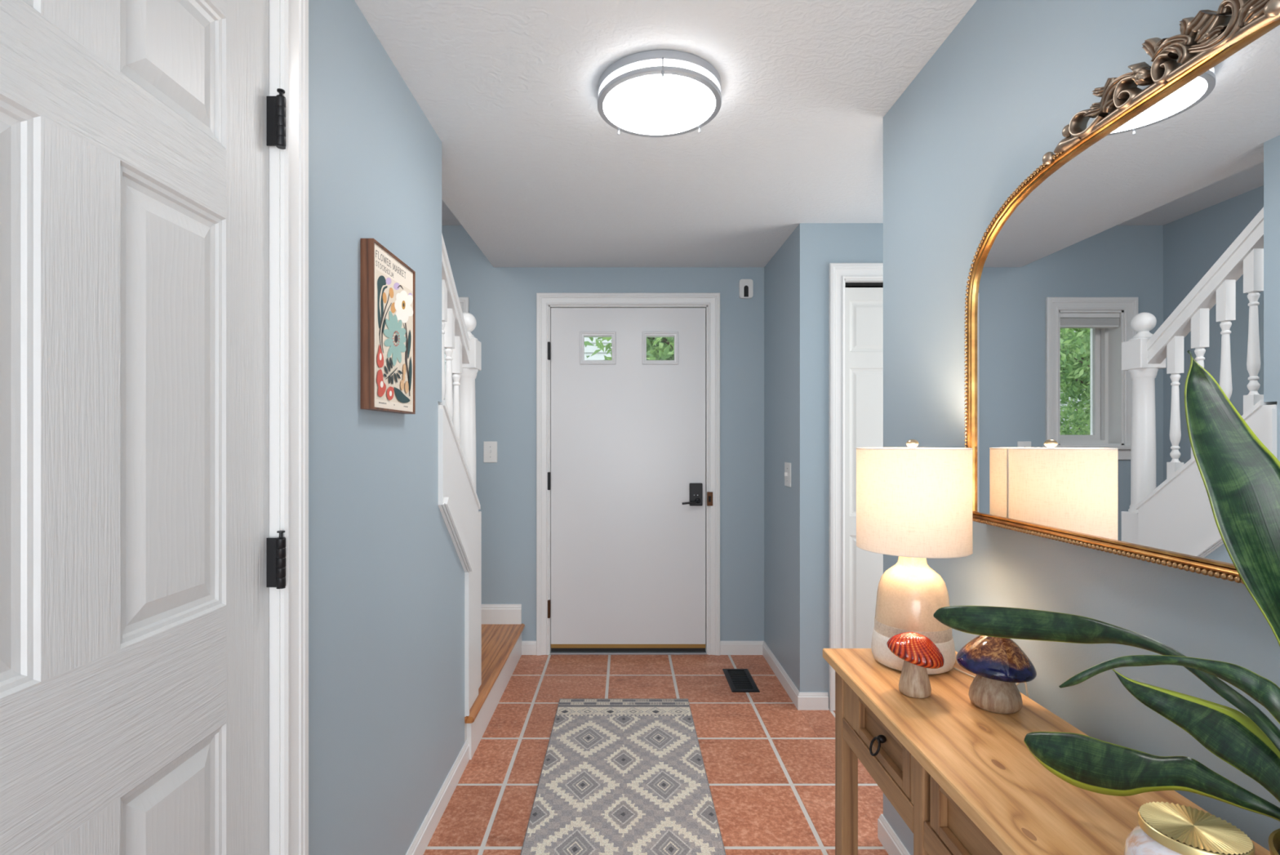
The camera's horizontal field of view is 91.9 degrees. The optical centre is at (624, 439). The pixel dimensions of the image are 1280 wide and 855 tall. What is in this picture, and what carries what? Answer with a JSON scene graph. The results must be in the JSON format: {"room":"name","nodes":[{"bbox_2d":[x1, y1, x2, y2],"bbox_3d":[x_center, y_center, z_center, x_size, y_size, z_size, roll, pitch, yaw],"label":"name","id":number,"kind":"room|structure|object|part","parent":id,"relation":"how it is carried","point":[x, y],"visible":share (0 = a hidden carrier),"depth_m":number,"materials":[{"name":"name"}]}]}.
{"room":"entrance hallway","nodes":[
{"label":"entrance hallway","id":0,"kind":"room"},
{"bbox_2d":[308,0,464,854],"bbox_3d":[-0.673,0.122,0.302,0.100,2.268,4.205,0,0,0],"label":"wall","id":1,"kind":"structure","parent":0,"point":[386,572],"depth_m":1.52,"materials":[{"name":"blue paint"}]},
{"bbox_2d":[0,0,285,854],"bbox_3d":[-0.642,0.220,0.733,0.067,2.048,0.766,0,0,0],"label":"door","id":2,"kind":"structure","parent":1,"relation":"in","point":[140,562],"depth_m":0.81,"materials":[{"name":"white wood"}]},
{"bbox_3d":[-0.645,-0.045,0.574,0.011,0.620,0.208,0,0,0],"label":"raised panel","id":3,"kind":"part","parent":2,"relation":"part of","materials":[{"name":"white wood"}]},
{"bbox_3d":[-0.645,-0.572,0.574,0.011,0.210,0.208,0,0,0],"label":"raised panel","id":4,"kind":"part","parent":2,"relation":"part of","materials":[{"name":"white wood"}]},
{"bbox_3d":[-0.646,-0.411,0.732,0.011,0.112,0.523,0,0,0],"label":"rail","id":5,"kind":"part","parent":2,"relation":"part of","materials":[{"name":"white wood"}]},
{"bbox_3d":[-0.646,0.359,0.732,0.011,0.189,0.523,0,0,0],"label":"rail","id":6,"kind":"part","parent":2,"relation":"part of","materials":[{"name":"white wood"}]},
{"bbox_3d":[-0.645,-0.572,0.889,0.011,0.210,0.208,0,0,0],"label":"raised panel","id":7,"kind":"part","parent":2,"relation":"part of","materials":[{"name":"white wood"}]},
{"bbox_3d":[-0.645,-0.045,0.889,0.011,0.620,0.208,0,0,0],"label":"raised panel","id":8,"kind":"part","parent":2,"relation":"part of","materials":[{"name":"white wood"}]},
{"bbox_3d":[-0.645,0.735,0.889,0.011,0.562,0.208,0,0,0],"label":"raised panel","id":9,"kind":"part","parent":2,"relation":"part of","materials":[{"name":"white wood"}]},
{"bbox_3d":[-0.646,-0.741,0.732,0.011,0.127,0.523,0,0,0],"label":"rail","id":10,"kind":"part","parent":2,"relation":"part of","materials":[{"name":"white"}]},
{"bbox_2d":[268,0,280,854],"bbox_3d":[-0.672,0.222,0.731,0.101,2.068,0.772,0,0,0],"label":"trim","id":11,"kind":"structure","parent":1,"relation":"attached to","point":[274,6],"depth_m":1.11,"materials":[{"name":"white paint"}]},
{"bbox_2d":[280,0,308,854],"bbox_3d":[-0.614,0.187,0.731,0.018,2.138,0.912,0,0,0],"label":"trim","id":12,"kind":"structure","parent":1,"relation":"attached to","point":[294,13],"depth_m":1.15,"materials":[{"name":"white paint"}]},
{"bbox_2d":[360,238,415,413],"bbox_3d":[-0.608,-0.274,1.602,0.031,0.402,0.290,0,0,0],"label":"framed poster","id":13,"kind":"object","parent":1,"relation":"attached to","point":[388,284],"visible":1,"depth_m":1.55,"materials":[{"name":"multicoloured paper"}]},
{"bbox_3d":[-0.597,-0.295,1.538,0.001,0.183,0.071,0,0,0],"label":"printed stem","id":14,"kind":"part","parent":13,"relation":"part of","materials":[{"name":"paper"}]},
{"bbox_3d":[-0.597,-0.282,1.549,0.001,0.136,0.067,0,0,0],"label":"printed stem","id":15,"kind":"part","parent":13,"relation":"part of","materials":[{"name":"paper"}]},
{"bbox_2d":[400,379,404,390],"bbox_3d":[-0.594,-0.147,1.651,0.001,0.029,0.027,0,0,0],"label":"flower","id":16,"kind":"object","parent":13,"relation":"on","point":[402,381],"depth_m":1.65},
{"bbox_3d":[-0.597,-0.221,1.697,0.001,0.201,0.041,0,0,0],"label":"printed stem","id":17,"kind":"part","parent":13,"relation":"part of","materials":[{"name":"paper"}]},
{"bbox_2d":[405,739,469,854],"bbox_3d":[-0.617,1.216,1.808,0.012,0.079,1.244,0,0,0],"label":"baseboard","id":18,"kind":"structure","parent":1,"relation":"attached to","point":[419,845],"depth_m":2.05,"materials":[{"name":"white paint"}]},
{"bbox_2d":[464,623,524,759],"bbox_3d":[-1.095,1.166,3.015,1.018,0.180,1.221,0,0,0],"label":"staircase","id":19,"kind":"structure","parent":1,"relation":"attached to","point":[501,643],"depth_m":3.00,"materials":[{"name":"brown paint"}]},
{"bbox_2d":[438,400,480,716],"bbox_3d":[-1.097,0.411,1.788,1.009,1.330,1.715,0,0,0],"label":"stair stringer","id":20,"kind":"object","parent":19,"relation":"on","point":[459,504],"depth_m":2.39,"materials":[{"name":"white paint"}]},
{"bbox_3d":[-0.613,0.056,2.068,0.012,0.320,0.012,0,0,0],"label":"edge moulding","id":21,"kind":"part","parent":20,"relation":"part of","materials":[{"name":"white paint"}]},
{"bbox_2d":[441,279,447,399],"bbox_3d":[-0.685,-0.278,2.302,0.037,0.628,0.037,0,0,0],"label":"baluster","id":22,"kind":"object","parent":20,"relation":"on","point":[444,291],"visible":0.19,"depth_m":2.29,"materials":[{"name":"white paint"}]},
{"bbox_2d":[444,308,454,419],"bbox_3d":[-0.685,-0.195,2.405,0.037,0.626,0.037,0,0,0],"label":"baluster","id":23,"kind":"object","parent":20,"relation":"on","point":[449,329],"visible":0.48,"depth_m":2.39,"materials":[{"name":"white paint"}]},
{"bbox_3d":[-0.616,0.353,2.244,0.007,0.322,0.364,0,0,0],"label":"edge moulding","id":24,"kind":"part","parent":20,"relation":"part of","materials":[{"name":"white paint"}]},
{"bbox_3d":[-0.606,0.352,2.244,0.007,0.321,0.363,0,0,0],"label":"edge moulding","id":25,"kind":"part","parent":20,"relation":"part of","materials":[{"name":"white paint"}]},
{"bbox_2d":[451,335,462,441],"bbox_3d":[-0.685,-0.107,2.513,0.037,0.624,0.037,0,0,0],"label":"baluster","id":26,"kind":"object","parent":20,"relation":"on","point":[456,356],"visible":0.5,"depth_m":2.50,"materials":[{"name":"white paint"}]},
{"bbox_3d":[-0.597,0.352,2.245,0.007,0.320,0.362,0,0,0],"label":"edge moulding","id":27,"kind":"part","parent":20,"relation":"part of","materials":[{"name":"white paint"}]},
{"bbox_3d":[-0.613,0.793,2.411,0.012,0.559,0.012,0,0,0],"label":"edge moulding","id":28,"kind":"part","parent":20,"relation":"part of","materials":[{"name":"white paint"}]},
{"bbox_2d":[458,311,481,688],"bbox_3d":[-0.685,0.263,2.668,0.108,1.624,0.106,0,0,0],"label":"newel post","id":29,"kind":"object","parent":19,"relation":"on","point":[469,371],"visible":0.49,"depth_m":2.64,"materials":[{"name":"white paint"}]},
{"bbox_2d":[441,232,470,363],"bbox_3d":[-0.685,-0.579,2.360,0.060,0.516,0.512,0,0,0],"label":"handrail","id":30,"kind":"object","parent":29,"relation":"attached to","point":[453,301],"visible":0.34,"depth_m":2.40,"materials":[{"name":"white paint"}]},
{"bbox_2d":[441,199,462,225],"bbox_3d":[-1.102,-1.308,2.303,1.204,0.100,3.006,0,0,0],"label":"ceiling","id":31,"kind":"structure","parent":0,"point":[448,218],"depth_m":3.50,"materials":[{"name":"white paint"}]},
{"bbox_2d":[441,225,764,640],"bbox_3d":[-0.394,-0.001,3.716,2.620,2.514,0.180,0,0,0],"label":"wall","id":32,"kind":"structure","parent":0,"point":[503,300],"depth_m":3.63,"materials":[{"name":"blue paint"}]},
{"bbox_2d":[458,297,469,312],"bbox_3d":[-1.180,-0.401,3.617,0.532,0.867,0.018,0,0,0],"label":"trim","id":33,"kind":"structure","parent":32,"relation":"attached to","point":[464,301],"depth_m":3.61,"materials":[{"name":"white paint"}]},
{"bbox_2d":[483,440,497,462],"bbox_3d":[-0.788,0.070,3.617,0.080,0.124,0.018,0,0,0],"label":"light switch","id":34,"kind":"object","parent":32,"relation":"attached to","point":[490,447],"visible":1,"depth_m":3.62,"materials":[{"name":"white plastic"}]},
{"bbox_2d":[521,640,536,654],"bbox_3d":[-0.564,1.216,3.620,0.097,0.079,0.012,0,0,0],"label":"baseboard","id":35,"kind":"structure","parent":32,"relation":"attached to","point":[528,647],"depth_m":3.61,"materials":[{"name":"white paint"}]},
{"bbox_2d":[536,293,719,655],"bbox_3d":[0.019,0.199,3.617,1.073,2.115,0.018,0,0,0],"label":"trim","id":36,"kind":"structure","parent":32,"relation":"attached to","point":[544,300],"depth_m":3.61,"materials":[{"name":"white paint"}]},
{"bbox_2d":[550,650,706,654],"bbox_3d":[0.019,1.251,3.711,0.917,0.010,0.190,0,0,0],"label":"trim","id":37,"kind":"structure","parent":32,"relation":"attached to","point":[551,652],"depth_m":3.62,"materials":[{"name":"silver metal"}]},
{"bbox_2d":[547,307,712,651],"bbox_3d":[0.029,0.234,3.626,0.966,2.021,0.113,0,0,0],"label":"door","id":38,"kind":"structure","parent":32,"relation":"in","point":[628,429],"depth_m":3.64,"materials":[{"name":"white paint"}]},
{"bbox_3d":[-0.159,-0.540,3.635,0.212,0.193,0.014,0,0,0],"label":"lite frame","id":39,"kind":"part","parent":38,"relation":"part of","materials":[{"name":"white paint"}]},
{"bbox_3d":[0.207,-0.540,3.635,0.213,0.193,0.014,0,0,0],"label":"lite frame","id":40,"kind":"part","parent":38,"relation":"part of","materials":[{"name":"white paint"}]},
{"bbox_3d":[0.381,0.361,3.579,0.104,0.026,0.027,0,0,-10],"label":"lever","id":41,"kind":"part","parent":38,"relation":"part of","materials":[{"name":"black metal"}]},
{"bbox_3d":[0.495,0.344,3.608,0.034,0.081,0.002,0,0,0],"label":"strike plate","id":42,"kind":"part","parent":38,"relation":"part of","materials":[{"name":"brown metal"}]},
{"bbox_2d":[738,279,753,298],"bbox_3d":[0.707,-0.882,3.614,0.079,0.109,0.024,0,0,0],"label":"door chime","id":43,"kind":"object","parent":32,"relation":"attached to","point":[745,286],"visible":1,"depth_m":3.60,"materials":[{"name":"white plastic"}]},
{"bbox_2d":[423,653,888,854],"bbox_3d":[0.663,1.281,0.913,2.573,0.050,5.426,0,0,0],"label":"floor","id":44,"kind":"structure","parent":0,"point":[769,763],"depth_m":2.46,"materials":[{"name":"orange tile"}]},
{"bbox_2d":[520,698,725,854],"bbox_3d":[-0.005,1.252,1.804,0.623,0.007,2.369,0,0,0],"label":"runner rug","id":45,"kind":"object","parent":44,"relation":"on","point":[618,776],"visible":1,"depth_m":2.24,"materials":[{"name":"grey fabric"}]},
{"bbox_2d":[722,668,759,692],"bbox_3d":[0.603,1.253,3.234,0.139,0.005,0.308,0,0,0],"label":"floor vent","id":46,"kind":"object","parent":44,"relation":"in","point":[740,680],"visible":1,"depth_m":3.22,"materials":[{"name":"black metal"}]},
{"bbox_2d":[822,648,1270,854],"bbox_3d":[0.611,0.870,0.841,0.302,0.770,1.202,0,0,0],"label":"console table","id":47,"kind":"object","parent":44,"relation":"on","point":[962,776],"visible":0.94,"depth_m":0.98,"materials":[{"name":"brown wood"}]},
{"bbox_3d":[0.492,0.881,1.375,0.036,0.748,0.046,0,0,0],"label":"leg","id":48,"kind":"part","parent":47,"relation":"part of","materials":[{"name":"brown wood"}]},
{"bbox_3d":[0.470,0.576,1.163,0.017,0.034,0.034,0,0,0],"label":"ring pull","id":49,"kind":"part","parent":47,"relation":"part of","materials":[{"name":"black metal"}]},
{"bbox_3d":[0.486,0.628,1.185,0.022,0.044,0.332,0,0,0],"label":"rail","id":50,"kind":"part","parent":47,"relation":"part of","materials":[{"name":"brown wood"}]},
{"bbox_3d":[0.484,0.595,1.163,0.013,0.016,0.197,0,0,0],"label":"drawer rail","id":51,"kind":"part","parent":47,"relation":"part of","materials":[{"name":"brown wood"}]},
{"bbox_3d":[0.484,0.523,1.163,0.013,0.016,0.197,0,0,0],"label":"drawer rail","id":52,"kind":"part","parent":47,"relation":"part of","materials":[{"name":"brown wood"}]},
{"bbox_3d":[0.582,0.559,1.163,0.184,0.082,0.246,0,0,0],"label":"drawer","id":53,"kind":"part","parent":47,"relation":"part of","materials":[{"name":"brown wood"}]},
{"bbox_2d":[886,631,944,698],"bbox_3d":[0.554,0.427,1.183,0.099,0.115,0.101,0,0,0],"label":"figurine","id":54,"kind":"object","parent":47,"relation":"on","point":[918,652],"visible":1,"depth_m":1.16,"materials":[{"name":"ceramic"}]},
{"bbox_3d":[0.554,0.443,1.183,0.057,0.084,0.057,0,0,0],"label":"stem","id":55,"kind":"part","parent":54,"relation":"part of","materials":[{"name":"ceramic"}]},
{"bbox_3d":[0.489,0.881,1.002,0.030,0.748,0.034,0,0,0],"label":"leg","id":56,"kind":"part","parent":47,"relation":"part of","materials":[{"name":"brown wood"}]},
{"bbox_3d":[0.486,0.628,0.821,0.022,0.044,0.328,0,0,0],"label":"rail","id":57,"kind":"part","parent":47,"relation":"part of","materials":[{"name":"brown wood"}]},
{"bbox_2d":[856,439,1029,697],"bbox_3d":[0.643,0.577,1.319,0.265,1.158,0.282,0,0,0],"label":"table lamp","id":58,"kind":"object","parent":47,"relation":"on","point":[914,504],"visible":0.9,"depth_m":1.27,"materials":[{"name":"beige ceramic"}]},
{"bbox_3d":[0.625,0.127,1.345,0.228,0.217,0.228,0,0,0],"label":"lamp shade","id":59,"kind":"part","parent":58,"relation":"part of","materials":[{"name":"fabric"}]},
{"bbox_3d":[0.729,0.808,1.238,0.018,0.697,0.150,0,0,-33],"label":"power cord","id":60,"kind":"part","parent":58,"relation":"part of","materials":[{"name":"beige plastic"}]},
{"bbox_3d":[0.484,0.595,0.815,0.013,0.016,0.249,0,0,0],"label":"drawer rail","id":61,"kind":"part","parent":47,"relation":"part of","materials":[{"name":"brown wood"}]},
{"bbox_3d":[0.484,0.523,0.815,0.013,0.016,0.249,0,0,0],"label":"drawer rail","id":62,"kind":"part","parent":47,"relation":"part of","materials":[{"name":"brown wood"}]},
{"bbox_3d":[0.582,0.559,0.815,0.184,0.082,0.298,0,0,0],"label":"drawer","id":63,"kind":"part","parent":47,"relation":"part of","materials":[{"name":"brown wood"}]},
{"bbox_2d":[955,635,1036,714],"bbox_3d":[0.674,0.418,1.127,0.126,0.133,0.126,0,0,0],"label":"figurine","id":64,"kind":"object","parent":47,"relation":"on","point":[997,664],"visible":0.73,"depth_m":1.09,"materials":[{"name":"ceramic"}]},
{"bbox_3d":[0.674,0.447,1.127,0.085,0.074,0.085,0,0,0],"label":"stem","id":65,"kind":"part","parent":64,"relation":"part of","materials":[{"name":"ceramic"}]},
{"bbox_2d":[933,350,1279,854],"bbox_3d":[0.571,0.162,0.720,0.246,0.645,0.571,0,0,-24],"label":"snake plant","id":66,"kind":"object","parent":47,"relation":"on","point":[1240,475],"visible":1,"depth_m":0.66,"materials":[{"name":"green plant"}]},
{"bbox_3d":[0.690,0.439,0.550,0.164,0.092,0.164,0,0,0],"label":"pot","id":67,"kind":"part","parent":66,"relation":"part of","materials":[{"name":"gold metal"}]},
{"bbox_2d":[1123,801,1254,854],"bbox_3d":[0.589,0.442,0.641,0.113,0.085,0.113,0,0,0],"label":"candle jar","id":68,"kind":"object","parent":47,"relation":"on","point":[1166,828],"visible":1,"depth_m":0.64,"materials":[{"name":"marble"},{"name":"satin brass"}]},
{"bbox_2d":[354,0,976,266],"bbox_3d":[0.640,-1.135,0.913,2.819,0.246,5.426,0,0,0],"label":"ceiling","id":69,"kind":"structure","parent":0,"point":[532,171],"depth_m":1.96,"materials":[{"name":"white paint"}]},
{"bbox_2d":[597,49,721,137],"bbox_3d":[0.098,-0.977,1.776,0.354,0.070,0.356,0,0,0],"label":"ceiling light","id":70,"kind":"object","parent":69,"relation":"attached to","point":[655,93],"visible":1,"depth_m":1.70,"materials":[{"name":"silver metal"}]},
{"bbox_2d":[603,74,715,134],"bbox_3d":[0.098,-0.951,1.777,0.321,0.012,0.321,0,0,0],"label":"diffuser","id":71,"kind":"object","parent":70,"relation":"attached to","point":[633,104],"depth_m":1.74,"materials":[{"name":"white plastic"}]},
{"bbox_2d":[603,60,715,101],"bbox_3d":[0.098,-0.980,1.777,0.329,0.023,0.329,0,0,0],"label":"diffuser","id":72,"kind":"object","parent":70,"relation":"attached to","point":[622,73],"depth_m":1.63,"materials":[{"name":"white plastic"}]},
{"bbox_3d":[0.098,-0.966,1.601,0.007,0.048,0.007,0,0,-15],"label":"support post","id":73,"kind":"part","parent":70,"relation":"part of","materials":[{"name":"silver metal"}]},
{"bbox_2d":[764,222,883,693],"bbox_3d":[1.383,0.122,3.257,1.134,2.268,0.738,0,0,0],"label":"wall","id":74,"kind":"structure","parent":0,"point":[796,277],"depth_m":2.89,"materials":[{"name":"blue paint"}]},
{"bbox_2d":[720,640,828,710],"bbox_3d":[0.749,1.216,3.251,0.262,0.079,0.807,0,0,-10],"label":"baseboard","id":75,"kind":"structure","parent":74,"relation":"attached to","point":[802,700],"depth_m":3.21,"materials":[{"name":"white paint"}]},
{"bbox_2d":[784,462,791,487],"bbox_3d":[0.806,0.172,3.088,0.020,0.120,0.107,0,0,0],"label":"light switch","id":76,"kind":"object","parent":74,"relation":"attached to","point":[787,464],"visible":1,"depth_m":3.08,"materials":[{"name":"white plastic"}]},
{"bbox_2d":[828,262,883,711],"bbox_3d":[1.391,0.217,2.879,0.878,2.078,0.018,0,0,0],"label":"trim","id":77,"kind":"structure","parent":74,"relation":"attached to","point":[837,272],"depth_m":2.88,"materials":[{"name":"white paint"}]},
{"bbox_2d":[844,278,883,282],"bbox_3d":[1.391,0.252,2.938,0.738,2.008,0.100,0,0,0],"label":"trim","id":78,"kind":"structure","parent":74,"relation":"attached to","point":[846,280],"depth_m":2.89,"materials":[{"name":"white paint"}]},
{"bbox_2d":[844,282,883,648],"bbox_3d":[1.391,0.251,2.938,0.722,1.986,0.030,0,0,0],"label":"door","id":79,"kind":"structure","parent":74,"relation":"in","point":[864,301],"depth_m":2.92,"materials":[{"name":"white wood"}]},
{"bbox_3d":[1.211,0.406,2.929,0.298,0.091,0.012,0,0,0],"label":"rail","id":80,"kind":"part","parent":79,"relation":"part of","materials":[{"name":"white paint"}]},
{"bbox_3d":[1.211,-0.537,2.926,0.298,0.243,0.007,0,0,0],"label":"raised panel","id":81,"kind":"part","parent":79,"relation":"part of","materials":[{"name":"white paint"}]},
{"bbox_3d":[1.211,0.010,2.926,0.298,0.700,0.007,0,0,0],"label":"raised panel","id":82,"kind":"part","parent":79,"relation":"part of","materials":[{"name":"white paint"}]},
{"bbox_3d":[1.211,0.753,2.926,0.298,0.605,0.007,0,0,0],"label":"raised panel","id":83,"kind":"part","parent":79,"relation":"part of","materials":[{"name":"white paint"}]},
{"bbox_3d":[1.211,-0.694,2.929,0.298,0.069,0.012,0,0,0],"label":"rail","id":84,"kind":"part","parent":79,"relation":"part of","materials":[{"name":"white paint"}]},
{"bbox_3d":[1.211,-0.378,2.929,0.298,0.076,0.012,0,0,0],"label":"rail","id":85,"kind":"part","parent":79,"relation":"part of","materials":[{"name":"white paint"}]},
{"bbox_2d":[883,0,1279,854],"bbox_3d":[0.870,0.122,0.071,0.120,2.268,3.742,0,0,0],"label":"wall","id":86,"kind":"structure","parent":0,"point":[999,94],"depth_m":1.27,"materials":[{"name":"blue paint"}]},
{"bbox_2d":[877,813,910,854],"bbox_3d":[0.864,1.216,0.077,0.132,0.079,3.754,0,0,0],"label":"baseboard","id":87,"kind":"structure","parent":86,"relation":"attached to","point":[891,842],"depth_m":1.87,"materials":[{"name":"white paint"}]},
{"bbox_2d":[964,0,1279,583],"bbox_3d":[0.779,-0.225,0.700,0.060,0.806,1.383,0,0,0],"label":"wall mirror","id":88,"kind":"object","parent":86,"relation":"attached to","point":[1149,236],"visible":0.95,"depth_m":0.93,"materials":[{"name":"gold metal"}]},
{"bbox_3d":[-1.654,-0.001,2.263,0.100,2.514,2.726,0,0,0],"label":"wall","id":89,"kind":"structure","parent":0,"visible":0},
{"bbox_2d":[481,604,521,623],"bbox_3d":[-1.105,1.019,3.163,0.998,0.114,0.926,0,0,0],"label":"baseboard","id":90,"kind":"structure","parent":89,"relation":"attached to","point":[491,613],"depth_m":3.61,"materials":[{"name":"white paint"}]},
{"label":"outside","id":91,"kind":"structure","parent":0,"visible":0},
{"bbox_3d":[0.000,1.581,14.938,28.000,0.050,22.124,0,0,0],"label":"lawn","id":92,"kind":"structure","parent":91,"visible":0},
{"bbox_2d":[444,337,656,399],"bbox_3d":[-3.500,-1.994,15.500,19.600,7.099,3.800,0,0,0],"label":"house","id":93,"kind":"structure","parent":92,"relation":"on","point":[588,349],"depth_m":13.97,"materials":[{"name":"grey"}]},
{"bbox_2d":[584,337,674,359],"bbox_3d":[0.721,-0.740,7.566,2.870,4.601,2.999,0,0,-21],"label":"tree","id":94,"kind":"object","parent":92,"relation":"on","point":[664,349],"visible":0.04,"depth_m":7.09,"materials":[{"name":"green plant"}]}
]}

